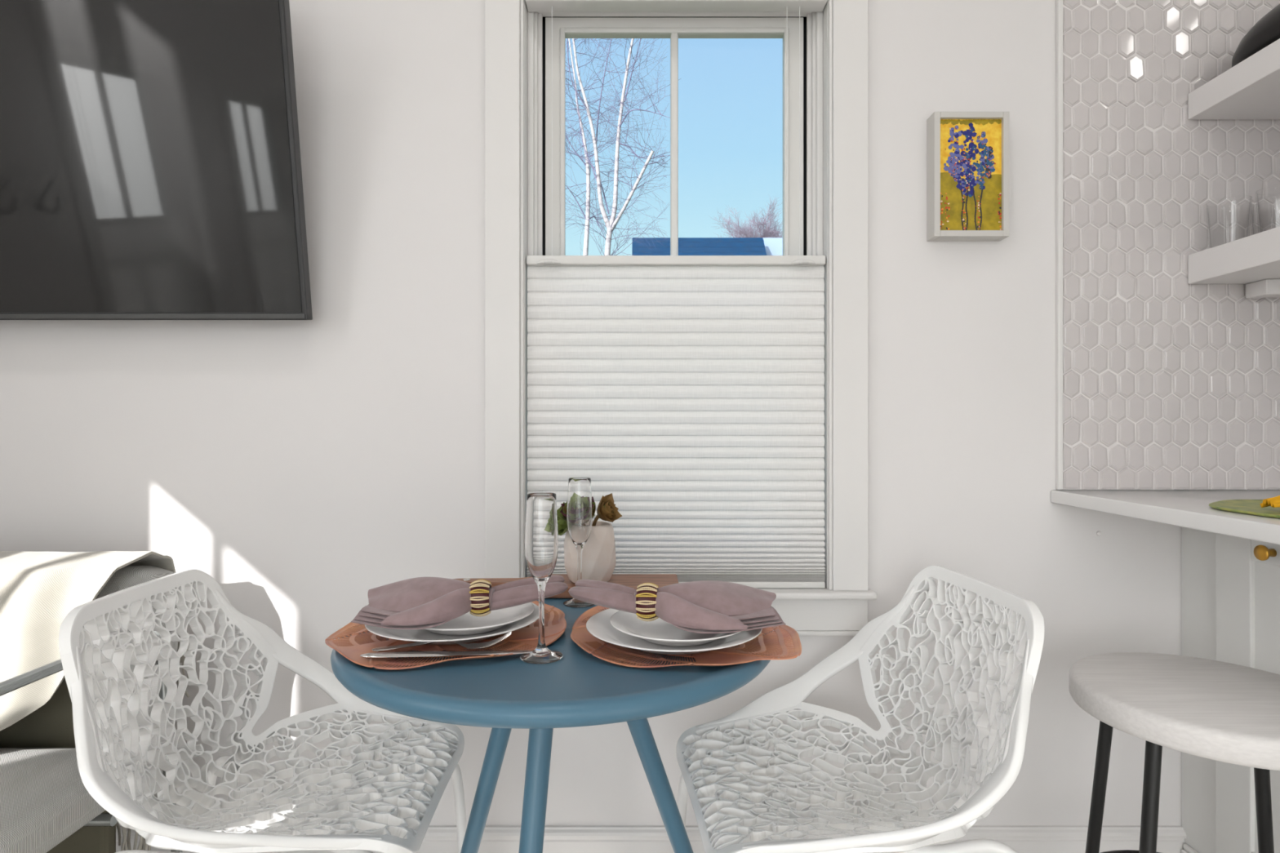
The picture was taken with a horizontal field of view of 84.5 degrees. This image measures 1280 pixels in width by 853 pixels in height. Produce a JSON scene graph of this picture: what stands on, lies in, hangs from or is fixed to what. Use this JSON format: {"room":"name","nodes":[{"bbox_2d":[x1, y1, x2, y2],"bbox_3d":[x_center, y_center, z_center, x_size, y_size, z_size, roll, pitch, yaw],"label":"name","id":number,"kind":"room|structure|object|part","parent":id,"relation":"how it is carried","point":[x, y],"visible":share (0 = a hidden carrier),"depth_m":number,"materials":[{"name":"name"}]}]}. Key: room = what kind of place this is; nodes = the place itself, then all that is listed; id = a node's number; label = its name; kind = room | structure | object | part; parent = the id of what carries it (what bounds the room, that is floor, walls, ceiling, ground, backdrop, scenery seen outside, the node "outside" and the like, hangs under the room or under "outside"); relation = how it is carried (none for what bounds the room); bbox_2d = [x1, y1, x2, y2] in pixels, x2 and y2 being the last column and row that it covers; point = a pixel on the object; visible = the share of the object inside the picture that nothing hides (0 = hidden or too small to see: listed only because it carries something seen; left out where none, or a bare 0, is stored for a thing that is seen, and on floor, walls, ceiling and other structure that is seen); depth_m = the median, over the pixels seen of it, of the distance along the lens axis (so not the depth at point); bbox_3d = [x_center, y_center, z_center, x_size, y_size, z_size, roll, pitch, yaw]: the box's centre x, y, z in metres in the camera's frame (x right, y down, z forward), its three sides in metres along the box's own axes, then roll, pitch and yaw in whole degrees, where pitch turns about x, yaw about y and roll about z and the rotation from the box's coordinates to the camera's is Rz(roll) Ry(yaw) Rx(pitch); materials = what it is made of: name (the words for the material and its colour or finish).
{"room":"dining room","nodes":[
{"label":"dining room","id":0,"kind":"room"},
{"bbox_2d":[0,0,1181,825],"bbox_3d":[-0.205,-0.596,1.680,4.530,3.300,0.160,0,0,0],"label":"wall","id":1,"kind":"structure","parent":0,"point":[307,468],"depth_m":1.60,"materials":[{"name":"white paint"}]},
{"bbox_2d":[0,0,312,319],"bbox_3d":[-1.343,-0.579,1.488,1.240,0.694,0.139,0,0,0],"label":"television","id":2,"kind":"object","parent":1,"relation":"attached to","point":[150,161],"visible":1,"depth_m":1.48,"materials":[{"name":"grey glass"}]},
{"bbox_2d":[115,825,1186,852],"bbox_3d":[-0.540,0.981,1.591,3.539,0.147,0.017,0,0,0],"label":"baseboard","id":3,"kind":"structure","parent":1,"relation":"attached to","point":[437,838],"depth_m":1.59,"materials":[{"name":"white paint"}]},
{"bbox_2d":[484,0,877,635],"bbox_3d":[0.082,-0.317,1.649,0.891,1.578,0.182,0,0,0],"label":"window","id":4,"kind":"structure","parent":1,"relation":"in","point":[834,41],"depth_m":1.58,"materials":[{"name":"white paint"}]},
{"bbox_3d":[0.082,-0.306,1.690,0.615,1.336,0.041,0,0,0],"label":"sash","id":5,"kind":"part","parent":4,"relation":"part of","materials":[{"name":"clear glass"}]},
{"bbox_2d":[524,0,827,588],"bbox_3d":[0.082,-0.311,1.604,0.683,1.360,0.056,0,0,0],"label":"pleated shade","id":6,"kind":"object","parent":4,"relation":"attached to","point":[688,390],"visible":0.8,"depth_m":1.61,"materials":[{"name":"white fabric"}]},
{"bbox_3d":[-0.201,-0.675,1.608,0.001,0.573,0.001,0,0,0],"label":"lift cord","id":7,"kind":"part","parent":6,"relation":"part of","materials":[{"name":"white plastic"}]},
{"bbox_3d":[0.082,-0.379,1.614,0.680,0.020,0.032,0,0,0],"label":"rail","id":8,"kind":"part","parent":6,"relation":"part of","materials":[{"name":"white paint"}]},
{"bbox_3d":[0.082,-0.976,1.609,0.683,0.031,0.046,0,0,0],"label":"head rail","id":9,"kind":"part","parent":6,"relation":"part of","materials":[{"name":"white paint"}]},
{"bbox_3d":[0.082,0.361,1.614,0.679,0.015,0.028,0,0,0],"label":"rail","id":10,"kind":"part","parent":6,"relation":"part of","materials":[{"name":"white paint"}]},
{"bbox_3d":[0.336,-0.675,1.608,0.001,0.573,0.001,0,0,0],"label":"lift cord","id":11,"kind":"part","parent":6,"relation":"part of","materials":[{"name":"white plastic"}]},
{"bbox_3d":[0.365,-0.675,1.608,0.001,0.573,0.001,0,0,0],"label":"lift cord","id":12,"kind":"part","parent":6,"relation":"part of","materials":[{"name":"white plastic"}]},
{"bbox_2d":[926,111,1009,241],"bbox_3d":[0.734,-0.559,1.579,0.166,0.276,0.043,0,0,0],"label":"framed painting","id":13,"kind":"object","parent":1,"relation":"attached to","point":[968,153],"visible":1,"depth_m":1.56,"materials":[{"name":"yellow paint"}]},
{"bbox_2d":[1055,0,1062,489],"bbox_3d":[0.950,-0.551,1.594,0.012,1.389,0.012,0,0,0],"label":"trim","id":14,"kind":"structure","parent":1,"relation":"attached to","point":[1059,3],"depth_m":1.59,"materials":[{"name":"white paint"}]},
{"bbox_2d":[1096,530,1101,536],"bbox_3d":[1.043,0.243,1.599,0.012,0.012,0.002,0,0,0],"label":"cap","id":15,"kind":"object","parent":1,"relation":"attached to","point":[1098,533],"visible":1,"depth_m":1.60,"materials":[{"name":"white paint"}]},
{"bbox_2d":[1062,0,1279,489],"bbox_3d":[1.428,-0.551,1.594,0.944,1.389,0.012,0,0,0],"label":"tile backsplash","id":16,"kind":"structure","parent":1,"relation":"attached to","point":[1170,383],"depth_m":1.59,"materials":[{"name":"grey tile"}]},
{"bbox_3d":[-0.205,1.104,-1.000,4.530,0.100,5.520,0,0,0],"label":"floor","id":17,"kind":"structure","parent":0,"visible":0},
{"bbox_2d":[0,565,182,852],"bbox_3d":[-1.266,0.670,1.102,0.676,0.773,0.811,0,0,0],"label":"lounge armchair","id":18,"kind":"object","parent":17,"relation":"on","point":[46,805],"visible":0.2,"depth_m":1.19,"materials":[{"name":"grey fabric"}]},
{"bbox_2d":[0,747,105,852],"bbox_3d":[-1.249,0.628,1.010,0.642,0.133,0.600,0,0,0],"label":"seat cushion","id":19,"kind":"object","parent":18,"relation":"on","point":[44,797],"depth_m":1.14,"materials":[{"name":"grey fabric"}]},
{"bbox_3d":[-1.275,0.654,1.333,0.550,0.400,0.035,0,0,0],"label":"panel","id":20,"kind":"part","parent":18,"relation":"part of","materials":[{"name":"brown fabric"}]},
{"bbox_2d":[0,551,189,851],"bbox_3d":[-1.273,0.549,1.346,0.660,0.596,0.355,0,0,0],"label":"throw blanket","id":21,"kind":"object","parent":18,"relation":"on","point":[38,590],"visible":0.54,"depth_m":1.30,"materials":[{"name":"beige fabric"}]},
{"bbox_3d":[-1.272,0.709,1.270,0.647,0.022,0.022,0,0,0],"label":"seat rail","id":22,"kind":"part","parent":18,"relation":"part of","materials":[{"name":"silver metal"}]},
{"bbox_2d":[83,565,178,742],"bbox_3d":[-1.262,0.490,1.415,0.615,0.414,0.185,0,0,0],"label":"pillow","id":23,"kind":"object","parent":18,"relation":"on","point":[127,576],"depth_m":1.39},
{"bbox_2d":[58,568,466,852],"bbox_3d":[-0.607,0.662,1.199,0.559,0.787,0.590,0,0,-2],"label":"shell chair","id":24,"kind":"object","parent":17,"relation":"on","point":[385,805],"visible":0.99,"depth_m":1.21,"materials":[{"name":"white plastic"}]},
{"bbox_3d":[-0.754,0.843,1.046,0.283,0.425,0.030,0,0,-28],"label":"leg","id":25,"kind":"part","parent":24,"relation":"part of","materials":[{"name":"white plastic"}]},
{"bbox_3d":[-0.767,0.843,1.340,0.283,0.425,0.030,0,0,24],"label":"leg","id":26,"kind":"part","parent":24,"relation":"part of","materials":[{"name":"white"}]},
{"bbox_3d":[-0.428,0.841,1.055,0.251,0.427,0.026,0,0,29],"label":"leg","id":27,"kind":"part","parent":24,"relation":"part of","materials":[{"name":"white plastic"}]},
{"bbox_3d":[-0.440,0.841,1.358,0.251,0.427,0.026,0,0,-34],"label":"leg","id":28,"kind":"part","parent":24,"relation":"part of","materials":[{"name":"white plastic"}]},
{"bbox_2d":[330,598,773,852],"bbox_3d":[-0.133,0.692,1.180,0.706,0.725,0.706,0,0,0],"label":"cafe table","id":29,"kind":"object","parent":17,"relation":"on","point":[503,694],"visible":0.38,"depth_m":0.93,"materials":[{"name":"blue wood"}]},
{"bbox_2d":[324,600,566,670],"bbox_3d":[-0.306,0.324,1.150,0.376,0.012,0.376,0,0,-15],"label":"placemat","id":30,"kind":"object","parent":29,"relation":"on","point":[351,647],"visible":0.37,"depth_m":1.06,"materials":[{"name":"orange metal"}]},
{"bbox_2d":[372,631,511,651],"bbox_3d":[-0.289,0.315,1.032,0.200,0.021,0.024,0,0,-7],"label":"spoon","id":31,"kind":"object","parent":30,"relation":"on","point":[468,646],"visible":0.98,"depth_m":1.03,"materials":[{"name":"silver metal"}]},
{"bbox_2d":[360,650,532,658],"bbox_3d":[-0.271,0.323,1.001,0.246,0.007,0.020,0,0,-5],"label":"table knife","id":32,"kind":"object","parent":30,"relation":"on","point":[433,653],"visible":1,"depth_m":0.99,"materials":[{"name":"silver metal"}]},
{"bbox_2d":[364,602,538,644],"bbox_3d":[-0.297,0.315,1.135,0.274,0.023,0.274,0,0,0],"label":"dinner plate","id":33,"kind":"object","parent":30,"relation":"on","point":[411,635],"visible":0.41,"depth_m":1.07,"materials":[{"name":"white ceramic"}]},
{"bbox_2d":[422,602,534,635],"bbox_3d":[-0.280,0.308,1.140,0.216,0.022,0.216,0,0,0],"label":"plate","id":34,"kind":"object","parent":33,"relation":"on","point":[468,624],"visible":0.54,"depth_m":1.12,"materials":[{"name":"white ceramic"}]},
{"bbox_2d":[351,575,568,629],"bbox_3d":[-0.281,0.270,1.108,0.315,0.057,0.179,0,0,2],"label":"cloth napkin","id":35,"kind":"object","parent":34,"relation":"on","point":[419,602],"visible":0.94,"depth_m":1.08,"materials":[{"name":"fabric"}]},
{"bbox_2d":[469,579,491,617],"bbox_3d":[-0.249,0.268,1.100,0.033,0.058,0.057,-1,0,-6],"label":"napkin ring","id":36,"kind":"object","parent":35,"relation":"on","point":[480,588],"visible":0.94,"depth_m":1.08,"materials":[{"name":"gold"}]},
{"bbox_3d":[-0.292,0.705,1.307,0.277,0.701,0.037,0,0,39],"label":"leg","id":37,"kind":"part","parent":29,"relation":"part of","materials":[{"name":"blue"}]},
{"bbox_3d":[-0.159,0.705,0.979,0.037,0.701,0.277,0,0,7],"label":"leg","id":38,"kind":"part","parent":29,"relation":"part of","materials":[{"name":"blue wood"}]},
{"bbox_2d":[520,493,563,663],"bbox_3d":[-0.141,0.214,1.012,0.061,0.234,0.061,0,0,-32],"label":"champagne flute","id":39,"kind":"object","parent":29,"relation":"on","point":[541,533],"visible":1,"depth_m":0.99,"materials":[{"name":"clear glass"}]},
{"bbox_2d":[452,573,678,598],"bbox_3d":[-0.155,0.319,1.416,0.465,0.021,0.132,0,0,0],"label":"serving board","id":40,"kind":"object","parent":29,"relation":"on","point":[632,580],"visible":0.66,"depth_m":1.42,"materials":[{"name":"brown wood"}]},
{"bbox_2d":[564,520,616,582],"bbox_3d":[-0.100,0.252,1.408,0.104,0.116,0.103,0,0,0],"label":"succulent pot","id":41,"kind":"object","parent":40,"relation":"on","point":[598,553],"visible":0.63,"depth_m":1.37,"materials":[{"name":"ceramic"}]},
{"bbox_2d":[556,493,622,535],"bbox_3d":[-0.109,0.172,1.381,0.154,0.079,0.070,0,0,-7],"label":"succulent plant","id":42,"kind":"object","parent":41,"relation":"in","point":[606,510],"visible":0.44,"depth_m":1.39,"materials":[{"name":"green plant"}]},
{"bbox_3d":[-0.088,0.191,1.408,0.019,0.031,0.007,0,0,0],"label":"stem","id":43,"kind":"part","parent":42,"relation":"part of","materials":[{"name":"brown plant"}]},
{"bbox_2d":[563,477,594,607],"bbox_3d":[-0.113,0.214,1.318,0.061,0.234,0.061,0,0,-32],"label":"champagne flute","id":44,"kind":"object","parent":29,"relation":"on","point":[580,511],"visible":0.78,"depth_m":1.30,"materials":[{"name":"clear glass"}]},
{"bbox_3d":[0.059,0.705,1.248,0.277,0.701,0.037,0,0,-19],"label":"leg","id":45,"kind":"part","parent":29,"relation":"part of","materials":[{"name":"blue"}]},
{"bbox_2d":[570,605,801,667],"bbox_3d":[0.067,0.324,1.133,0.364,0.012,0.386,0,0,0],"label":"placemat","id":46,"kind":"object","parent":29,"relation":"on","point":[774,642],"visible":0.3,"depth_m":1.03,"materials":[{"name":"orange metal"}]},
{"bbox_2d":[586,608,762,654],"bbox_3d":[0.052,0.315,1.088,0.270,0.023,0.270,0,0,0],"label":"dinner plate","id":47,"kind":"object","parent":46,"relation":"on","point":[598,625],"visible":0.42,"depth_m":1.04,"materials":[{"name":"white ceramic"}]},
{"bbox_2d":[609,610,739,646],"bbox_3d":[0.060,0.308,1.085,0.212,0.022,0.212,0,0,0],"label":"plate","id":48,"kind":"object","parent":47,"relation":"on","point":[658,631],"visible":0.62,"depth_m":1.06,"materials":[{"name":"white ceramic"}]},
{"bbox_2d":[568,579,786,633],"bbox_3d":[0.054,0.270,1.083,0.325,0.054,0.177,0,0,-3],"label":"cloth napkin","id":49,"kind":"object","parent":48,"relation":"on","point":[701,606],"visible":0.96,"depth_m":1.06,"materials":[{"name":"fabric"}]},
{"bbox_2d":[635,582,658,622],"bbox_3d":[0.012,0.268,1.075,0.034,0.059,0.058,-1,0,7],"label":"napkin ring","id":50,"kind":"object","parent":49,"relation":"on","point":[646,593],"visible":0.93,"depth_m":1.05,"materials":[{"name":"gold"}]},
{"bbox_2d":[673,565,1044,852],"bbox_3d":[0.353,0.662,1.206,0.559,0.787,0.590,0,0,-5],"label":"shell chair","id":51,"kind":"object","parent":17,"relation":"on","point":[804,808],"visible":1,"depth_m":1.23,"materials":[{"name":"white plastic"}]},
{"bbox_3d":[0.167,0.841,1.343,0.251,0.427,0.026,0,0,26],"label":"leg","id":52,"kind":"part","parent":51,"relation":"part of","materials":[{"name":"white plastic"}]},
{"bbox_3d":[0.493,0.843,1.367,0.283,0.425,0.030,0,0,-31],"label":"leg","id":53,"kind":"part","parent":51,"relation":"part of","materials":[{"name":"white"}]},
{"bbox_3d":[0.519,0.843,1.073,0.283,0.425,0.030,0,0,21],"label":"leg","id":54,"kind":"part","parent":51,"relation":"part of","materials":[{"name":"white plastic"}]},
{"bbox_2d":[1068,652,1279,852],"bbox_3d":[0.930,0.742,1.150,0.394,0.627,0.394,0,0,16],"label":"bar stool","id":55,"kind":"object","parent":17,"relation":"on","point":[1220,711],"visible":1,"depth_m":1.12,"materials":[{"name":"white wood"}]},
{"bbox_3d":[0.849,0.765,1.316,0.021,0.580,0.081,0,0,-26],"label":"leg","id":56,"kind":"part","parent":55,"relation":"part of","materials":[{"name":"black metal"}]},
{"bbox_3d":[0.764,0.765,1.069,0.081,0.580,0.021,0,0,-26],"label":"leg","id":57,"kind":"part","parent":55,"relation":"part of","materials":[{"name":"black metal"}]},
{"bbox_3d":[0.930,0.452,1.150,0.392,0.048,0.392,0,0,0],"label":"seat","id":58,"kind":"part","parent":55,"relation":"part of","materials":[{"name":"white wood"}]},
{"bbox_3d":[1.096,0.765,1.231,0.081,0.580,0.021,0,0,-26],"label":"leg","id":59,"kind":"part","parent":55,"relation":"part of","materials":[{"name":"black metal"}]},
{"bbox_2d":[1181,526,1279,852],"bbox_3d":[1.542,0.614,0.610,0.709,0.880,1.979,0,0,0],"label":"base cabinet","id":60,"kind":"object","parent":17,"relation":"on","point":[1230,585],"visible":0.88,"depth_m":1.46,"materials":[{"name":"white paint"}]},
{"bbox_2d":[1050,489,1279,544],"bbox_3d":[1.415,0.159,0.600,0.967,0.029,1.999,0,0,0],"label":"countertop","id":61,"kind":"structure","parent":60,"relation":"on","point":[1188,508],"depth_m":1.32,"materials":[{"name":"white stone"}]},
{"bbox_2d":[1208,499,1279,518],"bbox_3d":[1.167,0.141,1.155,0.356,0.005,0.359,0,0,0],"label":"placemat","id":62,"kind":"object","parent":61,"relation":"on","point":[1253,507],"visible":0.88,"depth_m":1.22,"materials":[{"name":"plastic"}]},
{"bbox_2d":[1260,495,1279,507],"bbox_3d":[1.113,0.122,1.165,0.150,0.030,0.126,0,0,0],"label":"napkin","id":63,"kind":"object","parent":62,"relation":"on","point":[1274,502],"visible":1,"depth_m":1.16,"materials":[{"name":"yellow fabric"}]},
{"bbox_3d":[1.222,0.995,0.601,0.014,0.118,1.962,0,0,0],"label":"moulding","id":64,"kind":"part","parent":60,"relation":"part of","materials":[{"name":"white paint"}]},
{"bbox_3d":[1.221,0.573,1.232,0.016,0.713,0.504,0,0,0],"label":"door","id":65,"kind":"part","parent":60,"relation":"part of","materials":[{"name":"white paint"}]},
{"bbox_3d":[1.200,0.242,1.349,0.025,0.030,0.030,0,0,0],"label":"knob","id":66,"kind":"part","parent":60,"relation":"part of","materials":[{"name":"gold metal"}]},
{"bbox_3d":[1.980,-0.596,-1.000,0.160,3.300,5.200,0,0,0],"label":"wall","id":67,"kind":"structure","parent":0,"visible":0},
{"bbox_2d":[1187,38,1279,119],"bbox_3d":[1.567,-0.721,0.894,0.662,0.058,1.388,0,0,0],"label":"floating shelf","id":68,"kind":"object","parent":67,"relation":"attached to","point":[1250,89],"visible":1,"depth_m":1.49,"materials":[{"name":"white paint"}]},
{"bbox_2d":[1231,3,1279,66],"bbox_3d":[1.413,-0.815,1.398,0.364,0.128,0.364,0,0,0],"label":"vessel","id":69,"kind":"object","parent":68,"relation":"on","point":[1266,31],"visible":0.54,"depth_m":1.41,"materials":[{"name":"black ceramic"}]},
{"bbox_2d":[1187,226,1279,284],"bbox_3d":[1.567,-0.354,0.894,0.662,0.066,1.388,0,0,0],"label":"floating shelf","id":70,"kind":"object","parent":67,"relation":"attached to","point":[1253,258],"visible":1,"depth_m":1.47,"materials":[{"name":"white paint"}]},
{"bbox_2d":[1205,195,1252,248],"bbox_3d":[1.290,-0.441,1.543,0.078,0.107,0.078,0,0,0],"label":"tumbler","id":71,"kind":"object","parent":70,"relation":"on","point":[1248,195],"visible":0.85,"depth_m":1.56,"materials":[{"name":"clear glass"}]},
{"bbox_2d":[1245,279,1279,298],"bbox_3d":[1.587,-0.304,1.554,0.450,0.034,0.063,0,0,0],"label":"light","id":72,"kind":"object","parent":70,"relation":"attached to","point":[1266,288],"visible":1,"depth_m":1.54,"materials":[{"name":"white paint"}]},
{"bbox_2d":[1248,195,1278,235],"bbox_3d":[1.374,-0.441,1.528,0.078,0.107,0.078,0,0,0],"label":"tumbler","id":73,"kind":"object","parent":70,"relation":"on","point":[1267,195],"visible":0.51,"depth_m":1.55,"materials":[{"name":"clear glass"}]},
{"bbox_2d":[1255,183,1279,232],"bbox_3d":[1.330,-0.441,1.462,0.078,0.107,0.078,0,0,0],"label":"tumbler","id":74,"kind":"object","parent":70,"relation":"on","point":[1278,184],"visible":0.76,"depth_m":1.49,"materials":[{"name":"clear glass"}]},
{"bbox_3d":[0.000,1.704,35.890,80.000,0.100,68.220,0,0,0],"label":"ground","id":75,"kind":"structure","parent":0,"visible":0},
{"bbox_2d":[565,38,669,255],"bbox_3d":[-1.233,-2.853,11.485,3.263,9.014,3.625,0,0,13],"label":"birch tree","id":76,"kind":"object","parent":75,"relation":"on","point":[585,251],"visible":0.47,"depth_m":11.48,"materials":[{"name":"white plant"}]},
{"bbox_2d":[565,38,670,255],"bbox_3d":[-0.608,-2.555,8.170,2.222,8.418,3.245,0,0,11],"label":"birch tree","id":77,"kind":"object","parent":75,"relation":"on","point":[611,226],"visible":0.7,"depth_m":7.95,"materials":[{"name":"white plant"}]},
{"bbox_2d":[631,237,782,255],"bbox_3d":[2.273,-1.620,18.000,4.938,6.548,6.400,0,0,0],"label":"house","id":78,"kind":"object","parent":75,"relation":"on","point":[686,246],"visible":0.12,"depth_m":17.75,"materials":[{"name":"blue"}]},
{"bbox_2d":[711,197,782,237],"bbox_3d":[4.447,-3.382,26.187,3.792,10.077,3.801,0,0,-18],"label":"tree","id":79,"kind":"object","parent":75,"relation":"on","point":[767,233],"visible":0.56,"depth_m":25.67,"materials":[{"name":"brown plant"}]}
]}

